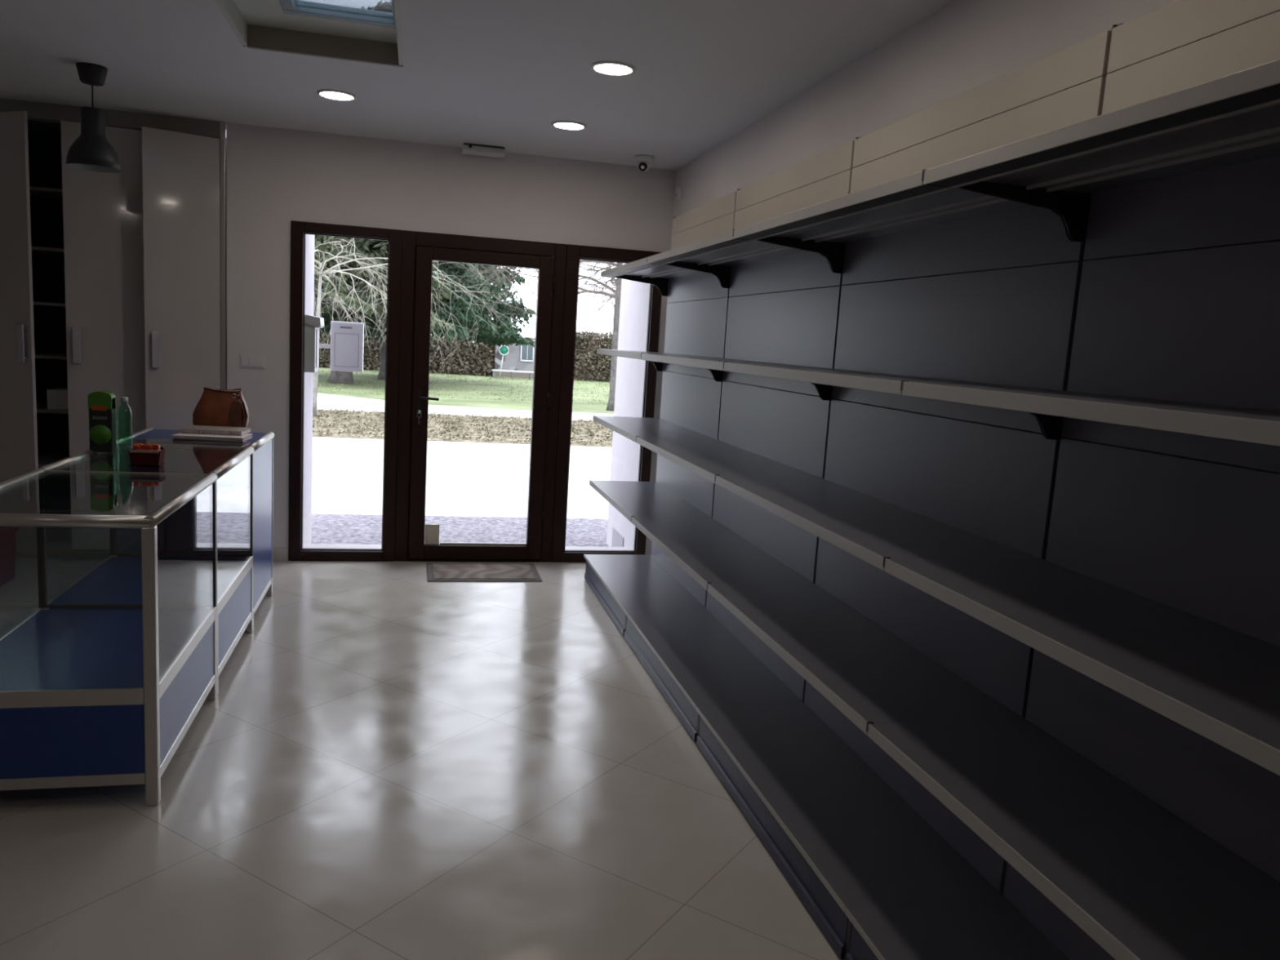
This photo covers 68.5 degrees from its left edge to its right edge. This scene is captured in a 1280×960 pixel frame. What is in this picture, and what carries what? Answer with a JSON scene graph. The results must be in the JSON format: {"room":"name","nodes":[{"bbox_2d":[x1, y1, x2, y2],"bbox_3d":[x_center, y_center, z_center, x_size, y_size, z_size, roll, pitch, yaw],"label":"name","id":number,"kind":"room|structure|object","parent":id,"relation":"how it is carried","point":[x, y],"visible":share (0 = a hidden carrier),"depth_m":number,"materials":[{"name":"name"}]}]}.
{"room":"retail shop","nodes":[
{"label":"retail shop","id":0,"kind":"room"},
{"bbox_2d":[0,557,843,959],"bbox_3d":[-1.264,1.280,1.515,4.921,0.120,9.495,2,9,-14],"label":"floor","id":1,"kind":"structure","parent":0,"point":[392,762],"depth_m":2.93,"materials":[{"name":"tile"}]},
{"bbox_2d":[0,526,18,586],"bbox_3d":[-3.543,0.413,5.062,0.280,0.295,0.240,2,9,-14],"label":"bin","id":2,"kind":"object","parent":1,"relation":"on","point":[7,534],"visible":0.9,"depth_m":5.09,"materials":[{"name":"red plastic"}]},
{"bbox_2d":[0,468,217,805],"bbox_3d":[-1.859,0.480,3.186,0.627,0.908,0.895,2,9,-14],"label":"display case","id":3,"kind":"object","parent":1,"relation":"on","point":[91,695],"depth_m":2.88,"materials":[{"name":"silver metal"}]},
{"bbox_2d":[0,97,226,558],"bbox_3d":[-3.564,-0.849,5.600,2.096,2.630,0.816,2,9,-14],"label":"wardrobe","id":4,"kind":"object","parent":1,"relation":"on","point":[116,283],"visible":0.84,"depth_m":5.48,"materials":[{"name":"grey wood"}]},
{"bbox_2d":[29,186,62,200],"bbox_3d":[-3.357,-1.704,5.655,0.800,0.018,0.480,2,9,-14],"label":"shelf","id":5,"kind":"object","parent":4,"relation":"attached to","point":[36,193],"depth_m":5.56,"materials":[{"name":"grey wood"}]},
{"bbox_2d":[31,245,64,255],"bbox_3d":[-3.377,-1.373,5.704,0.800,0.018,0.480,2,9,-14],"label":"shelf","id":6,"kind":"object","parent":4,"relation":"attached to","point":[36,251],"depth_m":5.55,"materials":[{"name":"grey wood"}]},
{"bbox_2d":[33,301,65,306],"bbox_3d":[-3.397,-1.062,5.749,0.800,0.018,0.480,2,9,-14],"label":"shelf","id":7,"kind":"object","parent":4,"relation":"attached to","point":[36,304],"depth_m":5.51,"materials":[{"name":"grey wood"}]},
{"bbox_2d":[35,351,66,359],"bbox_3d":[-3.416,-0.756,5.794,0.800,0.018,0.480,2,9,-14],"label":"shelf","id":8,"kind":"object","parent":4,"relation":"attached to","point":[38,355],"depth_m":5.63,"materials":[{"name":"grey"}]},
{"bbox_2d":[35,402,68,413],"bbox_3d":[-3.435,-0.440,5.840,0.800,0.018,0.480,2,9,-14],"label":"shelf","id":9,"kind":"object","parent":4,"relation":"attached to","point":[42,407],"depth_m":5.60,"materials":[{"name":"grey wood"}]},
{"bbox_2d":[37,453,69,467],"bbox_3d":[-3.455,-0.118,5.886,0.800,0.018,0.480,2,9,-14],"label":"shelf","id":10,"kind":"object","parent":4,"relation":"attached to","point":[44,459],"depth_m":5.87,"materials":[{"name":"grey"}]},
{"bbox_2d":[46,386,68,410],"bbox_3d":[-3.491,-0.494,5.714,0.130,0.120,0.220,2,9,-14],"label":"carton","id":11,"kind":"object","parent":4,"relation":"on","point":[57,397],"visible":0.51,"depth_m":5.61,"materials":[{"name":"white cardboard"}]},
{"bbox_2d":[44,527,71,546],"bbox_3d":[-3.484,0.356,5.956,0.800,0.018,0.480,2,9,-14],"label":"shelf","id":12,"kind":"object","parent":4,"relation":"attached to","point":[55,536],"depth_m":5.85,"materials":[{"name":"grey"}]},
{"bbox_2d":[36,443,254,695],"bbox_3d":[-2.058,0.345,4.027,0.627,0.908,0.850,2,9,-14],"label":"display case","id":13,"kind":"object","parent":1,"relation":"on","point":[182,578],"depth_m":4.07,"materials":[{"name":"glass"}]},
{"bbox_2d":[87,391,115,452],"bbox_3d":[-2.299,-0.250,4.019,0.091,0.258,0.060,2,9,-14],"label":"package","id":14,"kind":"object","parent":13,"relation":"on","point":[101,404],"visible":1,"depth_m":4.00,"materials":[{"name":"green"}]},
{"bbox_2d":[93,416,106,419],"bbox_3d":[-2.292,-0.263,3.989,0.054,0.012,0.002,2,9,-14],"label":"print","id":15,"kind":"object","parent":14,"relation":"on","point":[94,417],"depth_m":3.99,"materials":[{"name":"grey"}]},
{"bbox_2d":[89,424,111,444],"bbox_3d":[-2.295,-0.193,3.999,0.084,0.084,0.003,2,9,-14],"label":"print","id":16,"kind":"object","parent":14,"relation":"attached to","point":[99,433],"depth_m":4.00,"materials":[{"name":"green"}]},
{"bbox_2d":[116,396,133,451],"bbox_3d":[-2.236,-0.243,4.080,0.058,0.234,0.058,2,9,-14],"label":"plastic bottle","id":17,"kind":"object","parent":13,"relation":"on","point":[123,399],"visible":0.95,"depth_m":4.06,"materials":[{"name":"green plastic"}]},
{"bbox_2d":[128,447,165,466],"bbox_3d":[-1.966,-0.094,3.751,0.114,0.068,0.082,2,9,-14],"label":"tray","id":18,"kind":"object","parent":13,"relation":"on","point":[137,458],"visible":0.94,"depth_m":3.72,"materials":[{"name":"red plastic"}]},
{"bbox_3d":[-1.997,-0.089,3.722,0.021,0.018,0.021,2,9,-14],"label":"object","id":19,"kind":"object","parent":18,"relation":"in","visible":0},
{"bbox_3d":[-1.996,-0.110,3.720,0.023,0.018,0.022,2,9,-14],"label":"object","id":20,"kind":"object","parent":19,"relation":"on","visible":0},
{"bbox_2d":[133,444,138,449],"bbox_3d":[-1.993,-0.130,3.716,0.020,0.018,0.019,0,9,-25],"label":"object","id":21,"kind":"object","parent":20,"relation":"on","point":[135,446],"visible":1,"depth_m":3.71,"materials":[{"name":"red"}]},
{"bbox_3d":[-1.978,-0.091,3.748,0.022,0.018,0.022,2,9,-14],"label":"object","id":22,"kind":"object","parent":18,"relation":"in","visible":0},
{"bbox_3d":[-1.979,-0.112,3.747,0.021,0.018,0.020,2,9,-14],"label":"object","id":23,"kind":"object","parent":22,"relation":"on","visible":0},
{"bbox_2d":[140,444,146,448],"bbox_3d":[-1.978,-0.133,3.744,0.020,0.018,0.019,-1,10,-30],"label":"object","id":24,"kind":"object","parent":23,"relation":"on","point":[142,446],"visible":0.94,"depth_m":3.74,"materials":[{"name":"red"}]},
{"bbox_3d":[-1.950,-0.087,3.733,0.023,0.018,0.022,2,9,-14],"label":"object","id":25,"kind":"object","parent":18,"relation":"in","visible":0},
{"bbox_3d":[-1.947,-0.108,3.730,0.022,0.018,0.021,2,9,-14],"label":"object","id":26,"kind":"object","parent":25,"relation":"on","visible":0},
{"bbox_2d":[145,444,151,449],"bbox_3d":[-1.949,-0.129,3.728,0.020,0.018,0.019,-1,9,-26],"label":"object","id":27,"kind":"object","parent":26,"relation":"on","point":[147,446],"visible":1,"depth_m":3.72,"materials":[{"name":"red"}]},
{"bbox_3d":[-1.931,-0.091,3.763,0.021,0.018,0.021,2,9,-14],"label":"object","id":28,"kind":"object","parent":18,"relation":"in","visible":0},
{"bbox_3d":[-1.933,-0.111,3.758,0.021,0.018,0.020,2,9,-14],"label":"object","id":29,"kind":"object","parent":28,"relation":"on","visible":0},
{"bbox_2d":[153,444,159,449],"bbox_3d":[-1.929,-0.132,3.754,0.020,0.018,0.019,3,8,-2],"label":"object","id":30,"kind":"object","parent":29,"relation":"on","point":[155,446],"visible":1,"depth_m":3.75,"materials":[{"name":"red"}]},
{"bbox_2d":[115,427,274,629],"bbox_3d":[-2.229,0.229,4.749,0.627,0.908,0.649,2,9,-14],"label":"display case","id":31,"kind":"object","parent":1,"relation":"on","point":[188,529],"depth_m":4.45,"materials":[{"name":"glass"}]},
{"bbox_2d":[130,429,266,442],"bbox_3d":[-2.228,-0.221,4.793,0.569,0.014,0.427,2,9,-14],"label":"countertop","id":32,"kind":"structure","parent":31,"relation":"on","point":[153,433],"depth_m":4.75,"materials":[{"name":"blue glass"}]},
{"bbox_2d":[172,432,253,442],"bbox_3d":[-2.129,-0.218,4.694,0.336,0.021,0.237,2,9,-14],"label":"paper stack","id":33,"kind":"object","parent":31,"relation":"on","point":[180,436],"visible":0.86,"depth_m":4.61,"materials":[{"name":"white paper"}]},
{"bbox_2d":[180,425,251,435],"bbox_3d":[-2.147,-0.251,4.766,0.288,0.027,0.207,2,8,-10],"label":"spiral notebook","id":34,"kind":"object","parent":33,"relation":"on","point":[198,429],"visible":1,"depth_m":4.70,"materials":[{"name":"white paper"}]},
{"bbox_2d":[192,387,248,427],"bbox_3d":[-2.194,-0.366,4.929,0.272,0.234,0.159,2,9,-14],"label":"handbag","id":35,"kind":"object","parent":31,"relation":"on","point":[215,407],"visible":0.93,"depth_m":4.88,"materials":[{"name":"brown leather"}]},
{"bbox_2d":[426,563,542,582],"bbox_3d":[-0.994,0.583,5.963,0.695,0.011,0.450,2,9,-14],"label":"door mat","id":36,"kind":"object","parent":1,"relation":"on","point":[436,572],"visible":1,"depth_m":5.92,"materials":[{"name":"grey fabric"}]},
{"bbox_2d":[583,191,736,635],"bbox_3d":[0.059,-0.393,5.283,0.450,2.262,1.198,2,9,-14],"label":"bay","id":37,"kind":"object","parent":1,"relation":"on","point":[695,326],"visible":0.73,"depth_m":5.25,"materials":[{"name":"grey metal"}]},
{"bbox_2d":[623,140,854,742],"bbox_3d":[0.342,-0.201,4.089,0.450,2.262,1.294,2,9,-14],"label":"bay","id":38,"kind":"object","parent":1,"relation":"on","point":[701,655],"visible":0.84,"depth_m":4.00,"materials":[{"name":"grey metal"}]},
{"bbox_2d":[695,30,1111,959],"bbox_3d":[0.636,-0.002,2.847,0.450,2.262,1.294,2,9,-14],"label":"bay","id":39,"kind":"object","parent":1,"relation":"on","point":[844,823],"visible":0.8,"depth_m":2.70,"materials":[{"name":"grey metal"}]},
{"bbox_2d":[844,0,1279,959],"bbox_3d":[0.931,0.197,1.606,0.450,2.262,1.294,2,9,-14],"label":"bay","id":40,"kind":"object","parent":1,"relation":"on","point":[1132,811],"visible":1,"depth_m":1.84,"materials":[{"name":"grey metal"}]},
{"bbox_2d":[1003,22,1122,891],"bbox_3d":[1.030,0.099,2.287,0.068,2.272,0.032,2,9,-14],"label":"upright","id":41,"kind":"object","parent":1,"relation":"on","point":[1113,25],"visible":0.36,"depth_m":2.22,"materials":[{"name":"grey metal"}]},
{"bbox_2d":[226,122,675,555],"bbox_3d":[-1.199,-0.780,6.128,2.739,2.630,0.220,2,9,-14],"label":"wall","id":42,"kind":"structure","parent":0,"point":[276,177],"depth_m":5.79,"materials":[{"name":"white paint"}]},
{"bbox_2d":[240,354,265,368],"bbox_3d":[-2.365,-0.723,5.740,0.147,0.077,0.013,2,9,-14],"label":"wall switch","id":43,"kind":"object","parent":42,"relation":"attached to","point":[246,361],"visible":1,"depth_m":5.74,"materials":[{"name":"white plastic"}]},
{"bbox_2d":[272,548,288,560],"bbox_3d":[-2.406,0.468,5.921,0.361,0.078,0.012,2,9,-14],"label":"baseboard","id":44,"kind":"structure","parent":42,"relation":"attached to","point":[278,554],"depth_m":5.95,"materials":[{"name":"grey tile"}]},
{"bbox_2d":[288,220,402,561],"bbox_3d":[-1.856,-0.521,5.913,0.650,2.100,0.065,2,9,-14],"label":"window","id":45,"kind":"structure","parent":42,"relation":"in","point":[299,229],"depth_m":5.88,"materials":[{"name":"brown plastic"}]},
{"bbox_2d":[394,230,567,561],"bbox_3d":[-1.030,-0.493,6.071,1.030,2.100,0.146,2,9,-14],"label":"door","id":46,"kind":"structure","parent":42,"relation":"in","point":[419,249],"depth_m":6.05,"materials":[{"name":"brown plastic"}]},
{"bbox_2d":[416,409,421,424],"bbox_3d":[-1.401,-0.400,5.961,0.030,0.092,0.042,2,9,-14],"label":"key","id":47,"kind":"object","parent":46,"relation":"hanging from","point":[419,411],"visible":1,"depth_m":5.94,"materials":[{"name":"silver metal"}]},
{"bbox_2d":[424,524,439,544],"bbox_3d":[-1.362,0.356,6.159,0.092,0.132,0.006,2,9,-14],"label":"paper note","id":48,"kind":"object","parent":46,"relation":"attached to","point":[432,531],"visible":1,"depth_m":6.16,"materials":[{"name":"beige paper"}]},
{"bbox_2d":[551,244,662,562],"bbox_3d":[-0.224,-0.477,6.306,0.647,2.100,0.065,2,9,-14],"label":"window","id":49,"kind":"structure","parent":42,"relation":"in","point":[575,253],"depth_m":6.25,"materials":[{"name":"brown plastic"}]},
{"bbox_2d":[302,234,649,550],"bbox_3d":[-2.091,-1.015,6.324,5.750,3.130,0.984,2,9,-14],"label":"wall","id":50,"kind":"structure","parent":0,"point":[634,295],"depth_m":6.71,"materials":[{"name":"white paint"}]},
{"bbox_2d":[304,314,324,372],"bbox_3d":[-2.084,-0.871,5.992,0.115,0.361,0.240,2,9,-14],"label":"mailbox","id":51,"kind":"object","parent":50,"relation":"attached to","point":[312,324],"visible":0.87,"depth_m":5.89,"materials":[{"name":"white metal"}]},
{"bbox_2d":[319,320,364,372],"bbox_3d":[-2.112,-0.937,6.585,0.335,0.344,0.086,2,9,-14],"label":"mailbox","id":52,"kind":"object","parent":50,"relation":"attached to","point":[347,338],"visible":0.98,"depth_m":6.56,"materials":[{"name":"white metal"}]},
{"bbox_2d":[611,527,623,546],"bbox_3d":[-0.170,0.484,7.095,0.007,0.180,0.380,2,9,-14],"label":"plinth","id":53,"kind":"object","parent":50,"relation":"attached to","point":[617,539],"visible":0.57,"depth_m":7.11,"materials":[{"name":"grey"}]},
{"bbox_2d":[0,0,953,170],"bbox_3d":[-1.111,-1.446,1.182,4.921,0.120,9.625,2,9,-14],"label":"ceiling","id":54,"kind":"structure","parent":0,"point":[491,73],"depth_m":4.12,"materials":[{"name":"paint"}]},
{"bbox_2d":[66,62,121,173],"bbox_3d":[-2.598,-1.720,4.465,0.230,0.464,0.230,2,9,-14],"label":"pendant lamp","id":55,"kind":"object","parent":54,"relation":"hanging from","point":[91,151],"visible":1,"depth_m":4.42,"materials":[{"name":"black metal"}]},
{"bbox_2d":[214,0,403,67],"bbox_3d":[-1.173,-1.759,3.286,0.655,0.134,1.535,2,9,-14],"label":"window","id":56,"kind":"structure","parent":54,"relation":"attached to","point":[364,31],"depth_m":3.88,"materials":[{"name":"grey"}]},
{"bbox_2d":[316,88,356,100],"bbox_3d":[-1.510,-1.915,4.681,0.188,0.009,0.188,2,9,-14],"label":"recessed light","id":57,"kind":"object","parent":54,"relation":"in","point":[337,95],"visible":1,"depth_m":4.66,"materials":[{"name":"white plastic"}]},
{"bbox_2d":[320,92,352,99],"bbox_3d":[-1.510,-1.914,4.681,0.157,0.004,0.157,2,9,-14],"label":"diffuser","id":58,"kind":"object","parent":57,"relation":"attached to","point":[334,95],"depth_m":4.68,"materials":[{"name":"white plastic"}]},
{"bbox_2d":[462,142,505,158],"bbox_3d":[-0.960,-2.021,5.768,0.255,0.045,0.128,2,9,-14],"label":"ceiling box","id":59,"kind":"object","parent":54,"relation":"attached to","point":[467,148],"visible":1,"depth_m":5.72,"materials":[{"name":"white plastic"}]},
{"bbox_2d":[551,120,586,129],"bbox_3d":[-0.380,-1.896,5.030,0.188,0.009,0.188,2,9,-14],"label":"recessed light","id":60,"kind":"object","parent":54,"relation":"in","point":[567,125],"visible":1,"depth_m":5.01,"materials":[{"name":"white"}]},
{"bbox_2d":[554,123,583,129],"bbox_3d":[-0.380,-1.895,5.030,0.157,0.004,0.157,2,9,-14],"label":"diffuser","id":61,"kind":"object","parent":60,"relation":"attached to","point":[562,126],"depth_m":5.03,"materials":[{"name":"white plastic"}]},
{"bbox_2d":[590,60,635,75],"bbox_3d":[-0.113,-1.719,3.931,0.188,0.009,0.188,2,9,-14],"label":"recessed light","id":62,"kind":"object","parent":54,"relation":"in","point":[608,68],"visible":1,"depth_m":3.92,"materials":[{"name":"white"}]},
{"bbox_2d":[594,64,631,74],"bbox_3d":[-0.113,-1.718,3.931,0.157,0.004,0.157,2,9,-14],"label":"diffuser","id":63,"kind":"object","parent":62,"relation":"attached to","point":[601,68],"depth_m":3.93,"materials":[{"name":"white plastic"}]},
{"bbox_2d":[634,154,653,171],"bbox_3d":[0.023,-1.937,5.769,0.120,0.091,0.120,2,9,-14],"label":"security camera","id":64,"kind":"object","parent":54,"relation":"attached to","point":[643,162],"visible":1,"depth_m":5.73,"materials":[{"name":"white plastic"}]},
{"bbox_2d":[673,0,1279,473],"bbox_3d":[1.269,-0.022,1.975,0.150,2.870,9.625,2,9,-14],"label":"wall","id":65,"kind":"structure","parent":0,"point":[963,46],"depth_m":3.25,"materials":[{"name":"white paint"}]},
{"bbox_2d":[675,186,682,200],"bbox_3d":[0.247,-1.835,6.026,0.030,0.080,0.060,2,9,-14],"label":"sensor","id":66,"kind":"object","parent":65,"relation":"attached to","point":[678,189],"visible":1,"depth_m":6.00,"materials":[{"name":"white plastic"}]},
{"label":"outside","id":67,"kind":"structure","parent":0,"visible":0},
{"bbox_2d":[316,393,613,421],"bbox_3d":[4.779,-1.282,22.979,100.000,0.300,5.600,2,9,-14],"label":"footpath","id":68,"kind":"structure","parent":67,"point":[325,402],"depth_m":19.47,"materials":[{"name":"white concrete"}]},
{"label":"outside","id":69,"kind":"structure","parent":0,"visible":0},
{"bbox_2d":[311,487,608,518],"bbox_3d":[7.577,0.611,11.178,100.000,0.300,1.350,2,9,-14],"label":"forecourt","id":70,"kind":"structure","parent":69,"point":[324,500],"depth_m":8.86,"materials":[{"name":"concrete"}]},
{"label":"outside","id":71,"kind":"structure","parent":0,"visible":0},
{"bbox_2d":[311,513,608,546],"bbox_3d":[7.953,0.865,9.589,100.000,0.300,1.955,2,9,-14],"label":"gravel strip","id":72,"kind":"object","parent":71,"point":[326,529],"depth_m":7.69,"materials":[{"name":"grey gravel"}]},
{"bbox_2d":[302,543,629,550],"bbox_3d":[-1.153,0.540,6.455,2.215,0.135,0.220,2,9,-14],"label":"threshold","id":73,"kind":"object","parent":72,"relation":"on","point":[304,545],"visible":0.14,"depth_m":6.34,"materials":[{"name":"white stone"}]},
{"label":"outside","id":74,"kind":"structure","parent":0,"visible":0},
{"bbox_2d":[317,367,613,413],"bbox_3d":[-2.993,-6.545,55.762,100.000,0.310,69.400,2,9,-14],"label":"lawn","id":75,"kind":"structure","parent":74,"point":[504,403],"depth_m":25.48,"materials":[{"name":"green plant"}]},
{"bbox_2d":[313,235,464,384],"bbox_3d":[-7.884,-7.149,24.778,7.404,9.314,7.114,6,9,19],"label":"conifer tree","id":76,"kind":"object","parent":75,"relation":"on","point":[341,377],"visible":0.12,"depth_m":23.48,"materials":[{"name":"green plant"}]},
{"bbox_2d":[318,331,495,376],"bbox_3d":[-10.375,-4.801,34.703,10.100,1.641,1.264,2,9,-14],"label":"hedge","id":77,"kind":"object","parent":75,"relation":"on","point":[481,362],"visible":0.24,"depth_m":35.11,"materials":[{"name":"brown plant"}]},
{"bbox_2d":[315,235,536,380],"bbox_3d":[-7.786,-8.349,27.756,9.277,10.803,9.070,8,9,26],"label":"conifer tree","id":78,"kind":"object","parent":75,"relation":"on","point":[486,335],"visible":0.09,"depth_m":26.72,"materials":[{"name":"green plant"}]},
{"bbox_2d":[498,345,508,377],"bbox_3d":[-5.111,-4.434,35.185,0.378,1.212,0.094,2,9,-14],"label":"round sign","id":79,"kind":"object","parent":75,"relation":"on","point":[504,350],"visible":0.88,"depth_m":35.12,"materials":[{"name":"green metal"}]},
{"bbox_2d":[492,368,533,379],"bbox_3d":[-4.393,-3.875,34.769,2.130,0.310,0.350,2,9,-14],"label":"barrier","id":80,"kind":"object","parent":75,"relation":"on","point":[493,370],"visible":0.63,"depth_m":34.57,"materials":[{"name":"white metal"}]},
{"bbox_2d":[493,337,535,378],"bbox_3d":[-4.581,-4.791,36.631,2.470,1.560,2.200,2,9,-14],"label":"stone hut","id":81,"kind":"object","parent":75,"relation":"on","point":[519,357],"visible":0.53,"depth_m":35.59,"materials":[{"name":"grey stone"}]},
{"bbox_2d":[433,259,622,411],"bbox_3d":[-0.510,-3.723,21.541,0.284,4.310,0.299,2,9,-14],"label":"bare tree","id":82,"kind":"object","parent":75,"relation":"on","point":[611,405],"visible":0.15,"depth_m":21.46,"materials":[{"name":"grey plant"}]},
{"bbox_2d":[573,329,612,382],"bbox_3d":[-1.293,-4.860,37.258,4.577,2.101,1.272,2,9,-14],"label":"hedge","id":83,"kind":"object","parent":75,"relation":"on","point":[589,365],"visible":0.34,"depth_m":36.74,"materials":[{"name":"brown plant"}]},
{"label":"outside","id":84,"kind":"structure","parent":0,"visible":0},
{"bbox_2d":[311,436,612,493],"bbox_3d":[6.921,0.167,13.942,100.000,0.300,4.400,2,9,-14],"label":"road","id":85,"kind":"structure","parent":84,"point":[336,462],"depth_m":11.35,"materials":[{"name":"white asphalt"}]},
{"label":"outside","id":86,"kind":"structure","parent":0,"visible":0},
{"bbox_2d":[312,409,612,447],"bbox_3d":[5.919,-0.521,18.170,100.000,0.300,4.400,2,9,-14],"label":"verge","id":87,"kind":"structure","parent":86,"point":[368,421],"depth_m":15.32,"materials":[{"name":"brown gravel"}]},
{"bbox_2d":[312,238,536,416],"bbox_3d":[-5.398,-3.241,15.973,6.012,4.353,7.747,9,10,35],"label":"bare tree","id":88,"kind":"object","parent":87,"relation":"on","point":[320,268],"visible":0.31,"depth_m":16.14,"materials":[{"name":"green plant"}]},
{"bbox_2d":[312,408,613,445],"bbox_3d":[-2.339,-0.897,16.158,11.114,0.075,4.509,2,9,-14],"label":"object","id":89,"kind":"structure","parent":87,"relation":"on","point":[344,414],"depth_m":15.80,"materials":[{"name":"brown gravel"}]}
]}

